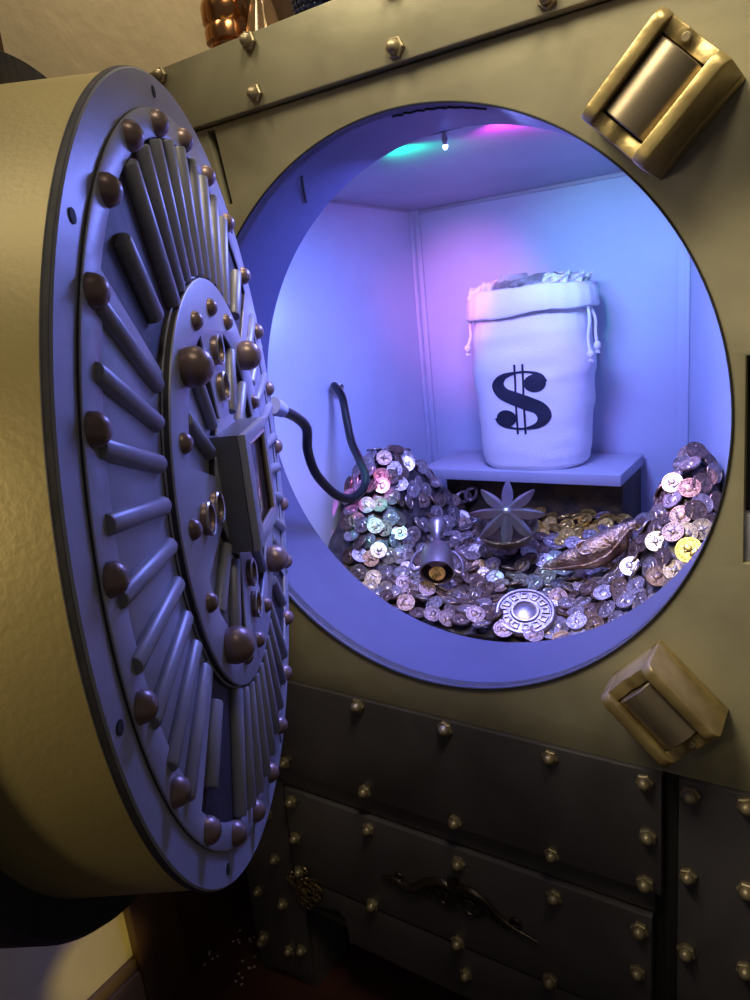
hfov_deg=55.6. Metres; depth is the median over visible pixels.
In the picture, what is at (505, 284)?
note
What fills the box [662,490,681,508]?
coin
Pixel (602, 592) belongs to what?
coin
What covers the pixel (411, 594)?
coin
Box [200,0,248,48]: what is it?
jar
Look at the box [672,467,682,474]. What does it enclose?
coin
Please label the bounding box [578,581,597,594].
coin
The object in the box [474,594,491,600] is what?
coin
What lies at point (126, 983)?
baseboard
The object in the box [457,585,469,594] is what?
coin
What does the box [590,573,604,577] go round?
coin
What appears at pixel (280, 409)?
cable
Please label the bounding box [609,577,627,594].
coin
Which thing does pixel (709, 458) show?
coin
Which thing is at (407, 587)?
coin
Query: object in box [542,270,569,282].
note
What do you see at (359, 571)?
coin
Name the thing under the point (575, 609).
coin
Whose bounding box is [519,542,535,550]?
coin
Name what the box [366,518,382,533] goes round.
coin
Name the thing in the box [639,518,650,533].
coin
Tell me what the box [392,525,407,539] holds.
coin
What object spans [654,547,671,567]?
coin
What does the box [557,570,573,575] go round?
coin
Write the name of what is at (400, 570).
coin
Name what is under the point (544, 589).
coin
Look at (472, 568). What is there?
coin
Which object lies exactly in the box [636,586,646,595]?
coin
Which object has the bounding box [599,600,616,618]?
coin
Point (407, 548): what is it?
coin
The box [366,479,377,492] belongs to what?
coin
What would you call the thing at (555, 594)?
coin
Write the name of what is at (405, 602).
coin
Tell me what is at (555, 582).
coin
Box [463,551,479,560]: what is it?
coin
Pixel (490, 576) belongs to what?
coin
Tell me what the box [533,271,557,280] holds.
note
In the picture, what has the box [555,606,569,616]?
coin
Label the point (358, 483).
coin
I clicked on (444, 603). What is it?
coin
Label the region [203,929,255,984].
confetti
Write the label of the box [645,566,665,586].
coin
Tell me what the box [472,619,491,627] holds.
coin
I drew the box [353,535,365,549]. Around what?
coin
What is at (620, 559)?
coin
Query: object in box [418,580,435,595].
coin
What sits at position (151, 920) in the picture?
trim
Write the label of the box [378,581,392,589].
coin
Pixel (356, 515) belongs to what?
coin
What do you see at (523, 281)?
note
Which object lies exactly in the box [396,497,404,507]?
coin
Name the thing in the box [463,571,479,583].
coin
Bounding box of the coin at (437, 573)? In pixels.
[429,566,445,580]
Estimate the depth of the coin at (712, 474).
1.31 m
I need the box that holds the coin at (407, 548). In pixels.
[400,544,413,560]
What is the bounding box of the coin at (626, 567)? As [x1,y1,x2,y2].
[619,557,640,575]
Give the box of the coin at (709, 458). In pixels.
[703,452,718,465]
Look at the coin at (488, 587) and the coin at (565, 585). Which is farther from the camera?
the coin at (488, 587)
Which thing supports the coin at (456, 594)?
on the coin hoard
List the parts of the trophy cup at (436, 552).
handle, handle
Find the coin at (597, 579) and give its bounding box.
[586,576,601,585]
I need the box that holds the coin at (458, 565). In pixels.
[454,562,460,568]
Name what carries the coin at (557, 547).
on the coin at (548, 541)
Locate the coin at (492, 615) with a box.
[485,608,503,620]
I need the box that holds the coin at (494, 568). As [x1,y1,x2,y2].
[484,567,499,578]
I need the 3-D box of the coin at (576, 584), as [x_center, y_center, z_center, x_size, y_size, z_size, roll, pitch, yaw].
[0.429,0.176,1.471,0.039,0.022,0.036,0,16,22]
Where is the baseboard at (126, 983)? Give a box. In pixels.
[88,957,146,999]
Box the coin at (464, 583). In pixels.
[452,582,467,587]
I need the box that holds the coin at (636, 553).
[630,549,639,562]
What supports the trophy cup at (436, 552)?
on the coin at (445, 587)
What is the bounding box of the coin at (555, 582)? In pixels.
[550,579,566,590]
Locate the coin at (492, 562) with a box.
[484,557,500,569]
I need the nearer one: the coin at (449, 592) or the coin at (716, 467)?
the coin at (716, 467)
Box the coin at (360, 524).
[354,517,367,532]
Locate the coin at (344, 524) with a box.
[340,515,353,530]
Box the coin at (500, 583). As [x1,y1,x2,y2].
[493,578,508,592]
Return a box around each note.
[468,284,492,299]
[493,280,517,289]
[497,274,523,281]
[516,276,542,286]
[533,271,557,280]
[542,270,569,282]
[558,270,583,281]
[582,273,587,280]
[583,269,592,280]
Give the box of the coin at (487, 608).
[480,605,491,617]
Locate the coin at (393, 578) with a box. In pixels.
[385,575,396,584]
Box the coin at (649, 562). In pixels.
[642,557,656,576]
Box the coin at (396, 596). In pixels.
[390,592,406,599]
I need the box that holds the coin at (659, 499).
[655,491,666,504]
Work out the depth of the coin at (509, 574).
1.57 m
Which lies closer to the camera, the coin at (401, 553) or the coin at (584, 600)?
the coin at (584, 600)
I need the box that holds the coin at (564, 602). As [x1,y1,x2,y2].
[557,596,576,608]
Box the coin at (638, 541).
[635,529,647,544]
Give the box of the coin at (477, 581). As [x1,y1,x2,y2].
[469,576,485,587]
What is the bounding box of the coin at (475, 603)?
[461,601,479,605]
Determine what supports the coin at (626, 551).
on the coin
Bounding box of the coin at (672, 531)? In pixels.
[662,522,684,541]
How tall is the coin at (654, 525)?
0.035 m
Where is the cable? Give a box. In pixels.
[271,381,369,502]
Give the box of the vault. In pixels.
[149,0,749,999]
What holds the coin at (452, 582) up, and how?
on the coin hoard
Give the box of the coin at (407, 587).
[400,582,417,592]
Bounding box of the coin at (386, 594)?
[377,589,392,601]
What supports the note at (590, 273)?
in the sack
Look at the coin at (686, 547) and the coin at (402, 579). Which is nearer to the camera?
the coin at (686, 547)
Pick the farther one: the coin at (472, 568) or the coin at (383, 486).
the coin at (383, 486)
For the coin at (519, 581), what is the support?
on the coin at (520, 576)
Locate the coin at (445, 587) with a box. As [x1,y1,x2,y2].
[437,583,452,591]
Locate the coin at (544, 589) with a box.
[539,584,552,595]
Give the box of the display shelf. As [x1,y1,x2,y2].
[428,451,643,522]
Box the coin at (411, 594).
[407,593,418,602]
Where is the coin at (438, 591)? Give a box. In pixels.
[435,587,448,595]
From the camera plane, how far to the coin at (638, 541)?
1.36 m
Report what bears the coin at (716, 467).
on the coin hoard
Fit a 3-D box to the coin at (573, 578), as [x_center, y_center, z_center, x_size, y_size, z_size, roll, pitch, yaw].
[0.420,0.166,1.495,0.040,0.021,0.036,-6,14,0]
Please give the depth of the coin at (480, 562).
1.65 m
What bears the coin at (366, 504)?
on the coin hoard
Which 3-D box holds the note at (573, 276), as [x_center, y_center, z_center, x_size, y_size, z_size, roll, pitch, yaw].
[0.463,-0.528,1.694,0.067,0.037,0.031,3,17,31]
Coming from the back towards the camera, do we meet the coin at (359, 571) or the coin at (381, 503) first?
the coin at (381, 503)
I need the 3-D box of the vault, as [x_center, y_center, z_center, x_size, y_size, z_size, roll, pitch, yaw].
[0.471,0.109,1.571,1.346,1.955,1.209,4,17,32]
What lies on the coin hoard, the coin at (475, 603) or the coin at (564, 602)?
the coin at (475, 603)
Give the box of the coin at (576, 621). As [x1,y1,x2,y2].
[566,613,586,629]
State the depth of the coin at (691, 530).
1.25 m
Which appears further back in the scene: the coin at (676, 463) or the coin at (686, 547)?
the coin at (676, 463)
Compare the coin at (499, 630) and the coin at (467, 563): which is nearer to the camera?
the coin at (499, 630)
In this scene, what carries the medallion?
on the coin hoard
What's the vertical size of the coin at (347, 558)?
0.036 m
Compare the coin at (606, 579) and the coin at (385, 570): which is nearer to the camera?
the coin at (606, 579)
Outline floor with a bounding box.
[170,903,470,999]
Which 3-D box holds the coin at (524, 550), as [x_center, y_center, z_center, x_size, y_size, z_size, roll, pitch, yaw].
[0.356,0.124,1.644,0.039,0.023,0.035,-9,15,-11]
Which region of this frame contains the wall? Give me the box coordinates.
[0,0,209,999]
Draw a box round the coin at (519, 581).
[505,580,522,586]
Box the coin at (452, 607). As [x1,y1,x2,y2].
[443,603,458,613]
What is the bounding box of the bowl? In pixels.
[476,518,538,549]
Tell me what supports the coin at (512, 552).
on the coin hoard
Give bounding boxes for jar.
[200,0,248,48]
[291,0,330,15]
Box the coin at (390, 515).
[382,509,398,525]
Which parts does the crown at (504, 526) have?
blade, blade, blade, blade, blade, blade, blade, blade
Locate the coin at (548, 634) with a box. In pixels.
[544,624,559,639]
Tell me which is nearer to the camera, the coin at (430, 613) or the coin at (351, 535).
the coin at (430, 613)
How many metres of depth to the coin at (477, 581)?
1.59 m
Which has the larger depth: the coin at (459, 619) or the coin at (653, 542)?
the coin at (459, 619)
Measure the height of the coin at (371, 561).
0.035 m
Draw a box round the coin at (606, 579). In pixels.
[600,571,615,584]
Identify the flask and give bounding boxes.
[246,0,278,31]
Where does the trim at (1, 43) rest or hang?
attached to the wall
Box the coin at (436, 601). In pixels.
[426,596,442,608]
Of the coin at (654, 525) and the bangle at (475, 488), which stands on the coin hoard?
the bangle at (475, 488)
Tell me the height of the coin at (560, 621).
0.027 m
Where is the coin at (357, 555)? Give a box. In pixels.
[351,548,365,562]
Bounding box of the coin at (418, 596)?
[414,594,430,600]
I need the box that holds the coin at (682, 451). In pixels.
[677,446,687,458]
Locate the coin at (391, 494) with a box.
[384,488,399,504]
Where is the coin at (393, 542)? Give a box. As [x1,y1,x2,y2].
[389,534,400,548]
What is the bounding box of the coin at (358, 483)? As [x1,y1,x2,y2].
[354,480,367,490]
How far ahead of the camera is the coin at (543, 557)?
1.60 m
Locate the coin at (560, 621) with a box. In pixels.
[554,616,569,631]
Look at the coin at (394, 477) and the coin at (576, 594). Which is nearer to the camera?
the coin at (576, 594)
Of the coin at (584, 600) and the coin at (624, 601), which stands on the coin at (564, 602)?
the coin at (584, 600)
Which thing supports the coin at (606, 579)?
on the coin hoard
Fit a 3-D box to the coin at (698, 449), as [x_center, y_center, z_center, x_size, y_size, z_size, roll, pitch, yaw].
[0.603,-0.093,1.334,0.040,0.030,0.030,-7,15,-3]
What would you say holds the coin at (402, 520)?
on the coin hoard
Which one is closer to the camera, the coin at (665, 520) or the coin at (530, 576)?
the coin at (665, 520)
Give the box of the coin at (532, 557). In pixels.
[522,552,537,564]
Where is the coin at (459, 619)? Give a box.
[451,613,470,625]
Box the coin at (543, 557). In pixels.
[535,553,551,567]
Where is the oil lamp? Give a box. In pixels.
[541,519,638,570]
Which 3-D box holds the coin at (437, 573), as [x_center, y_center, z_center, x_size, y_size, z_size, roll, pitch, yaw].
[0.136,0.160,1.560,0.036,0.036,0.010,-4,15,7]
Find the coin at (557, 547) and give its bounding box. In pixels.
[549,544,565,549]
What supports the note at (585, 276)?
in the sack
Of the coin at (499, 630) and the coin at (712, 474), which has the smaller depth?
the coin at (712, 474)
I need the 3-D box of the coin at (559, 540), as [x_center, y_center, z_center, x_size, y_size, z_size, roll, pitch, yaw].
[0.440,0.097,1.669,0.039,0.017,0.038,-7,15,-5]
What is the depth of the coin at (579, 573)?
1.52 m
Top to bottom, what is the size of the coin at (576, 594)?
0.012 m
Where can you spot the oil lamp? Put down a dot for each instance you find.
(600, 549)
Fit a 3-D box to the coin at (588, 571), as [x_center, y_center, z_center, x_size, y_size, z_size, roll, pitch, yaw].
[0.466,0.155,1.529,0.039,0.013,0.039,-4,15,6]
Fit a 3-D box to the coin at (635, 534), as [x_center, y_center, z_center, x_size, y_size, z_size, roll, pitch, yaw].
[0.533,0.071,1.429,0.038,0.016,0.039,-5,15,4]
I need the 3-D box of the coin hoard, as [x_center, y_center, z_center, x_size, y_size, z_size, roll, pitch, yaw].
[0.330,0.084,1.580,0.972,0.373,0.561,4,17,32]
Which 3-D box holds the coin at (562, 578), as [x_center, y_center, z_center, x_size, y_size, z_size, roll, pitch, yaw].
[0.399,0.173,1.527,0.039,0.014,0.039,-13,16,-24]
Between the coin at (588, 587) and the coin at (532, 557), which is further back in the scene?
the coin at (532, 557)
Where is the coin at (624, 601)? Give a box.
[616,592,635,608]
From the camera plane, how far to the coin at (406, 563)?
1.66 m
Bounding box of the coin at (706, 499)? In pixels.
[692,493,713,513]
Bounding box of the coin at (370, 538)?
[362,533,375,548]
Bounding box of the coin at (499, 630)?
[493,620,513,637]
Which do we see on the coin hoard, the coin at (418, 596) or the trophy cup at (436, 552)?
the coin at (418, 596)
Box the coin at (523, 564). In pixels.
[514,558,529,572]
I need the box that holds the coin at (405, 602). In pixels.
[396,594,414,611]
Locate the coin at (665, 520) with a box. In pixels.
[659,508,672,525]
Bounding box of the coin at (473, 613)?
[465,606,484,622]
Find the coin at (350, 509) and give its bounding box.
[343,504,358,515]
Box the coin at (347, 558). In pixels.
[342,547,354,563]
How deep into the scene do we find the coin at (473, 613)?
1.42 m
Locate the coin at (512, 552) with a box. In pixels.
[505,548,517,555]
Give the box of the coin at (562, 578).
[556,576,569,581]
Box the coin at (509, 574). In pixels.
[505,570,520,578]
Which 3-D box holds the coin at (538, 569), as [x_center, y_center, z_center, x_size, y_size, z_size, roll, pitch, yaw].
[0.371,0.163,1.584,0.031,0.029,0.039,-15,17,-31]
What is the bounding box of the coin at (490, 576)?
[486,570,503,581]
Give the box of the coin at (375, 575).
[364,570,381,584]
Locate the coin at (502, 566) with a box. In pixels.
[501,565,518,569]
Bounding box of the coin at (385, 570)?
[379,566,392,580]
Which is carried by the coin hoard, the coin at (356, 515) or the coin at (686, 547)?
the coin at (686, 547)
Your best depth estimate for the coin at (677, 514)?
1.28 m
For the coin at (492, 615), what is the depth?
1.39 m
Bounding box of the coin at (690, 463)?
[679,456,700,470]
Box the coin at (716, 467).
[706,463,721,483]
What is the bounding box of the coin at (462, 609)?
[457,604,473,613]
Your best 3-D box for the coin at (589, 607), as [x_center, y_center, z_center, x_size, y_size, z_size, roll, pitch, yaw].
[0.413,0.214,1.376,0.036,0.022,0.039,-9,15,-14]
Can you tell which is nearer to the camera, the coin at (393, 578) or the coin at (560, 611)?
the coin at (560, 611)
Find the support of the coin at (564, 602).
on the coin at (560, 611)
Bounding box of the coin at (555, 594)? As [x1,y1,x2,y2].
[548,588,567,600]
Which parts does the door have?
rod, rod, rod, rod, rod, rod, rod, rod, rod, rod, rod, rod, stud plate, rod, rod, ball knob, rod, rod, rod, rod, rod, rod, rod, hub plate, rod, rod, rod, rod, rod, rod, ball knob, rod, rod, ball knob, rod, rod, rod, box frame, rod, smoked pane, rod, rod, rod, rod, rod, rod, rod, rod, rod, rod, ball knob, rod, rod, rod, rod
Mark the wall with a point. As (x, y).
(57, 38)
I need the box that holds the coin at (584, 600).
[573,595,591,606]
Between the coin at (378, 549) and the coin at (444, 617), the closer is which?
the coin at (444, 617)
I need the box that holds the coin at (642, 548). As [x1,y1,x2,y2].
[638,533,647,552]
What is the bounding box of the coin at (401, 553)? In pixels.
[394,548,406,563]
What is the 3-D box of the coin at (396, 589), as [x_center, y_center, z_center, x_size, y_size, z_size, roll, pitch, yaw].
[0.043,0.206,1.583,0.039,0.021,0.036,-2,15,14]
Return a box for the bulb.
[441,133,447,149]
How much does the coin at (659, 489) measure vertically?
0.037 m
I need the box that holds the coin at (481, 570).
[475,567,488,580]
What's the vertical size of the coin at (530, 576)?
0.014 m
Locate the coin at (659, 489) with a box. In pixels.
[655,484,664,497]
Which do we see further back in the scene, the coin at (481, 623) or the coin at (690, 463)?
the coin at (481, 623)
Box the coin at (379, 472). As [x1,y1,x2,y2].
[373,468,389,478]
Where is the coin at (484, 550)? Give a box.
[478,544,492,557]
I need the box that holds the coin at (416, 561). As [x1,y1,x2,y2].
[413,555,420,565]
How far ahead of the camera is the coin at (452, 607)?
1.46 m
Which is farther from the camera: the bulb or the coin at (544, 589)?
the coin at (544, 589)
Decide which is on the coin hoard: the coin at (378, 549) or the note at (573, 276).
the coin at (378, 549)
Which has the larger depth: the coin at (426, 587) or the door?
the coin at (426, 587)
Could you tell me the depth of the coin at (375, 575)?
1.62 m
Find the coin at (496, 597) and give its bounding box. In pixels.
[491,593,503,602]
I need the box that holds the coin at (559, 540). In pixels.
[554,535,567,544]
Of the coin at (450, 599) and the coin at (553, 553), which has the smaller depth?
the coin at (450, 599)
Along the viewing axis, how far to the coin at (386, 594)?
1.56 m
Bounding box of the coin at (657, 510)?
[650,504,667,520]
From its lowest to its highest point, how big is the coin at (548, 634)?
0.022 m
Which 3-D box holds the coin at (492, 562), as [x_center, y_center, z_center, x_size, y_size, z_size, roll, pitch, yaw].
[0.271,0.147,1.639,0.036,0.023,0.040,-18,19,-40]
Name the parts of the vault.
casing, chamber panel, corner trim, cross rail, drawer panel, riveted panel, chamber roof panel, ceiling trim, chamber panel, rail, rail, corner trim, rail, rail, chamber splayed panel, panel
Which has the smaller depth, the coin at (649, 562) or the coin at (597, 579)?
the coin at (649, 562)
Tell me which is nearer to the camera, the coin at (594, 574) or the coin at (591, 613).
the coin at (591, 613)
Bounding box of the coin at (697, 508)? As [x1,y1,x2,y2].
[684,499,707,520]
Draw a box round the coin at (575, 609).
[566,605,584,618]
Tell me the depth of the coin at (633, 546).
1.39 m
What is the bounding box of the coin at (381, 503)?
[373,497,387,511]
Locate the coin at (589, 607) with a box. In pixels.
[584,603,596,612]
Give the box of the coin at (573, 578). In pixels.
[565,577,582,580]
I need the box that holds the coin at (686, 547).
[675,537,701,562]
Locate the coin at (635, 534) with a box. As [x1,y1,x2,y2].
[630,531,639,539]
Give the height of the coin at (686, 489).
0.032 m
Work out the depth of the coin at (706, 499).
1.28 m
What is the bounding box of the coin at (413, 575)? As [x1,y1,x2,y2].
[409,571,420,580]
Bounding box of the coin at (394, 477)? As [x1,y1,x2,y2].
[384,469,398,484]
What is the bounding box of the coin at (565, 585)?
[561,581,577,591]
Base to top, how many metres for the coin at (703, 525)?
0.036 m
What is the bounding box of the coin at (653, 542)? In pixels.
[645,531,663,551]
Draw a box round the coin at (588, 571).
[584,568,600,575]
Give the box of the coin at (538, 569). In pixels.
[534,567,549,573]
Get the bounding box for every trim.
[0,33,3,51]
[123,892,189,999]
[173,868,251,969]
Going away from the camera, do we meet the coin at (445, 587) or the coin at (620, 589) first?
the coin at (620, 589)
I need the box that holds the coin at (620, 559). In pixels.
[615,554,625,563]
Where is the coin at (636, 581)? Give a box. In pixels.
[626,576,644,594]
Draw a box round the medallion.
[494,589,555,637]
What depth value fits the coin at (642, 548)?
1.33 m
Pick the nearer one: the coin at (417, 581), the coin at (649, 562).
the coin at (649, 562)
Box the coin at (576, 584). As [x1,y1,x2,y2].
[572,577,588,591]
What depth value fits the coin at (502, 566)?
1.58 m
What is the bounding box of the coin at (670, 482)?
[661,473,682,492]
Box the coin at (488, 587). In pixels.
[480,581,494,593]
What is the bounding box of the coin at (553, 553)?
[548,550,561,558]
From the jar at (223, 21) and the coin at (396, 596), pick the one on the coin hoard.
the coin at (396, 596)
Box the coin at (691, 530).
[681,522,698,538]
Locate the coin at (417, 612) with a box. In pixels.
[409,607,423,618]
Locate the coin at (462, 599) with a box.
[456,597,469,605]
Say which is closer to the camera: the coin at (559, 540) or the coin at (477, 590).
the coin at (477, 590)
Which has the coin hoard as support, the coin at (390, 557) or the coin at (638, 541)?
the coin at (390, 557)
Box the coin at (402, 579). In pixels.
[395,575,412,586]
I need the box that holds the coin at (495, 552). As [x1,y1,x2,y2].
[490,547,506,556]
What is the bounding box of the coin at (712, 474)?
[695,468,718,484]
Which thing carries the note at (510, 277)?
on the note
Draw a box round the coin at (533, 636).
[523,626,543,641]
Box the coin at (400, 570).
[393,565,409,577]
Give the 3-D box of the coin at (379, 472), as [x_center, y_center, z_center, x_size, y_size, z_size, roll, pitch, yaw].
[0.015,-0.059,1.723,0.039,0.034,0.024,-4,15,7]
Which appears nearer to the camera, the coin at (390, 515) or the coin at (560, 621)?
the coin at (560, 621)
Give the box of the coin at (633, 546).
[628,539,641,557]
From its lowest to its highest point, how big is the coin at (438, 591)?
0.021 m
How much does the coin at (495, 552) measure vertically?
0.025 m
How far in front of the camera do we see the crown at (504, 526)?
1.59 m
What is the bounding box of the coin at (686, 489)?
[678,478,700,497]
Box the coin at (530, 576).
[526,575,541,583]
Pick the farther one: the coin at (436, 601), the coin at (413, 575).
the coin at (413, 575)
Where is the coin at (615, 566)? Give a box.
[608,562,619,572]
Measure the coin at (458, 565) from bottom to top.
0.021 m
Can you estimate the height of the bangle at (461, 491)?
0.038 m
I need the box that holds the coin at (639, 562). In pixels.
[628,561,640,579]
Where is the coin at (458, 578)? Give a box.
[453,567,468,583]
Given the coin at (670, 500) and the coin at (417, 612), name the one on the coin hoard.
the coin at (417, 612)
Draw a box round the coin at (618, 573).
[612,569,625,579]
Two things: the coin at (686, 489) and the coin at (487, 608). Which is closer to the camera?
the coin at (686, 489)
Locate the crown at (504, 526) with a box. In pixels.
[469,479,545,549]
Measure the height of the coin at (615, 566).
0.033 m
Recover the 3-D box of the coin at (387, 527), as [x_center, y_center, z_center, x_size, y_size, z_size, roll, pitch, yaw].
[0.021,0.067,1.673,0.040,0.037,0.021,-9,15,-11]
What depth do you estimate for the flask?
1.12 m
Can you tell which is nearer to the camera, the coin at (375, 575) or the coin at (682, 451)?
the coin at (682, 451)
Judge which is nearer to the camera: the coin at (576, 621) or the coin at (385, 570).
the coin at (576, 621)
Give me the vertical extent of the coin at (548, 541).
0.020 m
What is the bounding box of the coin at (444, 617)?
[438,610,454,626]
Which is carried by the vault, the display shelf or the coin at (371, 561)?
the display shelf
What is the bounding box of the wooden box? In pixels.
[246,0,292,20]
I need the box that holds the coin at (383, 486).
[374,477,389,493]
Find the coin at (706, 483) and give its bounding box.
[692,473,712,493]
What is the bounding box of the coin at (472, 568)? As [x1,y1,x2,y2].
[466,565,479,571]
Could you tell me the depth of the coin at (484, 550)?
1.67 m
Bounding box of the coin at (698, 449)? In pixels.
[685,442,706,458]
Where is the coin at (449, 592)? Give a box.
[446,588,460,595]
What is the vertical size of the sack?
0.454 m
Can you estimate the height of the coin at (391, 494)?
0.039 m
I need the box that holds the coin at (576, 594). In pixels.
[566,591,579,597]
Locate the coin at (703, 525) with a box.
[692,518,711,540]
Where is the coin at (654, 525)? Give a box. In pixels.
[647,518,663,535]
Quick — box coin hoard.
[328,445,721,641]
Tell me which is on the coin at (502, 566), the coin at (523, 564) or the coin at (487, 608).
the coin at (523, 564)
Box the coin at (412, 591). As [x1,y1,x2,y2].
[409,590,424,602]
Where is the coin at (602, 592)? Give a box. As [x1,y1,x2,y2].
[593,585,611,600]
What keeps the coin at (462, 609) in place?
on the coin hoard
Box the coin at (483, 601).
[476,598,491,606]
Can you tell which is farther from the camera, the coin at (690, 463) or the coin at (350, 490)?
the coin at (350, 490)
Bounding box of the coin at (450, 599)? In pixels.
[441,597,456,604]
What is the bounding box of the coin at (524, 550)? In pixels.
[520,547,537,555]
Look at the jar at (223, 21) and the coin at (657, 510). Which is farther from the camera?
the coin at (657, 510)
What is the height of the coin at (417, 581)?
0.026 m
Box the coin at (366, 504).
[359,497,374,512]
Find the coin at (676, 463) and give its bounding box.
[672,455,689,467]
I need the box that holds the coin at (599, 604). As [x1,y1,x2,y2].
[594,600,605,614]
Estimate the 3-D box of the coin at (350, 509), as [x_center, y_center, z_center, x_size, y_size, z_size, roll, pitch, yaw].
[-0.057,0.025,1.709,0.037,0.019,0.040,-16,18,-34]
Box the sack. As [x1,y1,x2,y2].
[464,280,600,470]
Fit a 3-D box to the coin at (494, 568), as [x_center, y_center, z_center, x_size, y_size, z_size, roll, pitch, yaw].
[0.263,0.164,1.599,0.036,0.022,0.039,-4,15,8]
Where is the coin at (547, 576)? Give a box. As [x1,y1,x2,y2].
[540,571,556,583]
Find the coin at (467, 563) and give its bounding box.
[456,556,471,567]
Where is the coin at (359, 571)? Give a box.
[350,564,366,580]
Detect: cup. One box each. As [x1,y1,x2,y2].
[409,517,464,584]
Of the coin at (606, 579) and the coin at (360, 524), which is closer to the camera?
the coin at (606, 579)
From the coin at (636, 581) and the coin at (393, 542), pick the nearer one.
the coin at (636, 581)
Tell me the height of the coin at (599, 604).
0.034 m
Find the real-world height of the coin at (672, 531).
0.032 m
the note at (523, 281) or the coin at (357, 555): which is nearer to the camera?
the coin at (357, 555)
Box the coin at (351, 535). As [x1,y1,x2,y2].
[344,528,359,541]
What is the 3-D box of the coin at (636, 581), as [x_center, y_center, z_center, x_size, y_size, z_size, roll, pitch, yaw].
[0.475,0.156,1.296,0.028,0.032,0.039,-12,16,-22]
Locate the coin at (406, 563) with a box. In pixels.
[400,561,414,572]
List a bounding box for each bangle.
[456,490,471,503]
[464,486,477,501]
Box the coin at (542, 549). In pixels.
[536,546,550,553]
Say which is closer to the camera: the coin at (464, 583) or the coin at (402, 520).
the coin at (464, 583)
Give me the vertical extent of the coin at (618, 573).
0.033 m
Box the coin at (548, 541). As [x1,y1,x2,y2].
[543,536,555,546]
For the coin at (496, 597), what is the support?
on the coin hoard
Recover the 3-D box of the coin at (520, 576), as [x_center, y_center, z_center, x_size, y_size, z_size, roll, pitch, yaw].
[0.319,0.174,1.543,0.039,0.018,0.037,-8,15,-9]
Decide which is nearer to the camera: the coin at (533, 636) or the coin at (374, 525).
the coin at (533, 636)
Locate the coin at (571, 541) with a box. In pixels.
[564,536,580,548]
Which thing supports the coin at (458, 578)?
on the coin at (452, 582)
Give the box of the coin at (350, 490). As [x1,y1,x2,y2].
[344,488,353,493]
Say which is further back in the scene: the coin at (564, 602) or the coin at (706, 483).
the coin at (564, 602)
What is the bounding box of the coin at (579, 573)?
[570,570,586,582]
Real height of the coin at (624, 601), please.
0.024 m
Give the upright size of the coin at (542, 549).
0.024 m
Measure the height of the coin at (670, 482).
0.035 m
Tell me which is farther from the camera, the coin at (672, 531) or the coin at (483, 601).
the coin at (483, 601)
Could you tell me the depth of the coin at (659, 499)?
1.35 m
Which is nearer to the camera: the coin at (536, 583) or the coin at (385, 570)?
the coin at (536, 583)
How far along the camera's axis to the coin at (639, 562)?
1.31 m
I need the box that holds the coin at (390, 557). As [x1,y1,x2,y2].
[381,547,396,563]
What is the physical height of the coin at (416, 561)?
0.020 m
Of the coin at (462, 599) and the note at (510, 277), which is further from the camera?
the note at (510, 277)
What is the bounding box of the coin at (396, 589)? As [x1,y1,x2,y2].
[388,585,400,599]
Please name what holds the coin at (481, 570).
on the coin hoard
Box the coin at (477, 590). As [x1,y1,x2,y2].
[467,587,481,600]
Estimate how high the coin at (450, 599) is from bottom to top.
0.008 m
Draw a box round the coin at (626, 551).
[625,540,631,556]
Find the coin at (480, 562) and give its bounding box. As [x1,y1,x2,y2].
[472,559,484,570]
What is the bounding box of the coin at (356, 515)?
[348,512,363,526]
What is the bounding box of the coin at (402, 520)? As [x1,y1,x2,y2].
[395,511,406,525]
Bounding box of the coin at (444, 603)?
[443,602,461,604]
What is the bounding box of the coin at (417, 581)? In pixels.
[413,579,422,590]
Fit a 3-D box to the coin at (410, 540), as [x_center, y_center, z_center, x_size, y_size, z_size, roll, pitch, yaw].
[0.080,0.097,1.707,0.040,0.037,0.020,-13,16,-27]
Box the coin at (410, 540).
[401,532,415,547]
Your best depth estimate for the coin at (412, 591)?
1.56 m
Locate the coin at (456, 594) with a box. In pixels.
[452,591,468,598]
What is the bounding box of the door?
[0,51,293,948]
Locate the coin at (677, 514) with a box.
[669,505,691,522]
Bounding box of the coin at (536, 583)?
[527,577,543,590]
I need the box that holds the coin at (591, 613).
[583,611,597,628]
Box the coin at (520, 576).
[512,573,530,586]
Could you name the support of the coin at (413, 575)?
on the coin hoard
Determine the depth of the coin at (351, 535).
1.68 m
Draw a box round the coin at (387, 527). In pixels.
[378,520,391,536]
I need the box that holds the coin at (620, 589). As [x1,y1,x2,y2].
[612,584,626,601]
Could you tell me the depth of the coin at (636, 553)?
1.34 m
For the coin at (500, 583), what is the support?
on the coin hoard
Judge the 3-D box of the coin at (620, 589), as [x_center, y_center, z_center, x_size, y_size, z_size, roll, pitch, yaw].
[0.459,0.174,1.321,0.028,0.032,0.040,-12,16,-21]
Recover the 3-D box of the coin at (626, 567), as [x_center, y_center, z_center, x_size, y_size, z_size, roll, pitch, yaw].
[0.481,0.125,1.341,0.040,0.031,0.029,5,18,36]
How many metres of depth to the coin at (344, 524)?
1.69 m
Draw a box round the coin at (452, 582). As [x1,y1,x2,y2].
[448,579,457,585]
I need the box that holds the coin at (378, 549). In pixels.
[370,542,386,558]
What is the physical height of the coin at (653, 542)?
0.034 m
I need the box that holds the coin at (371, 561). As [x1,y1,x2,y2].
[362,550,378,566]
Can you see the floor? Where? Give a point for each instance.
(358, 974)
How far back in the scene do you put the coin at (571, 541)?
1.65 m
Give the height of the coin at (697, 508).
0.036 m
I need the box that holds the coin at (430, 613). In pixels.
[423,606,440,621]
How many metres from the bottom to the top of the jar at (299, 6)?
0.099 m

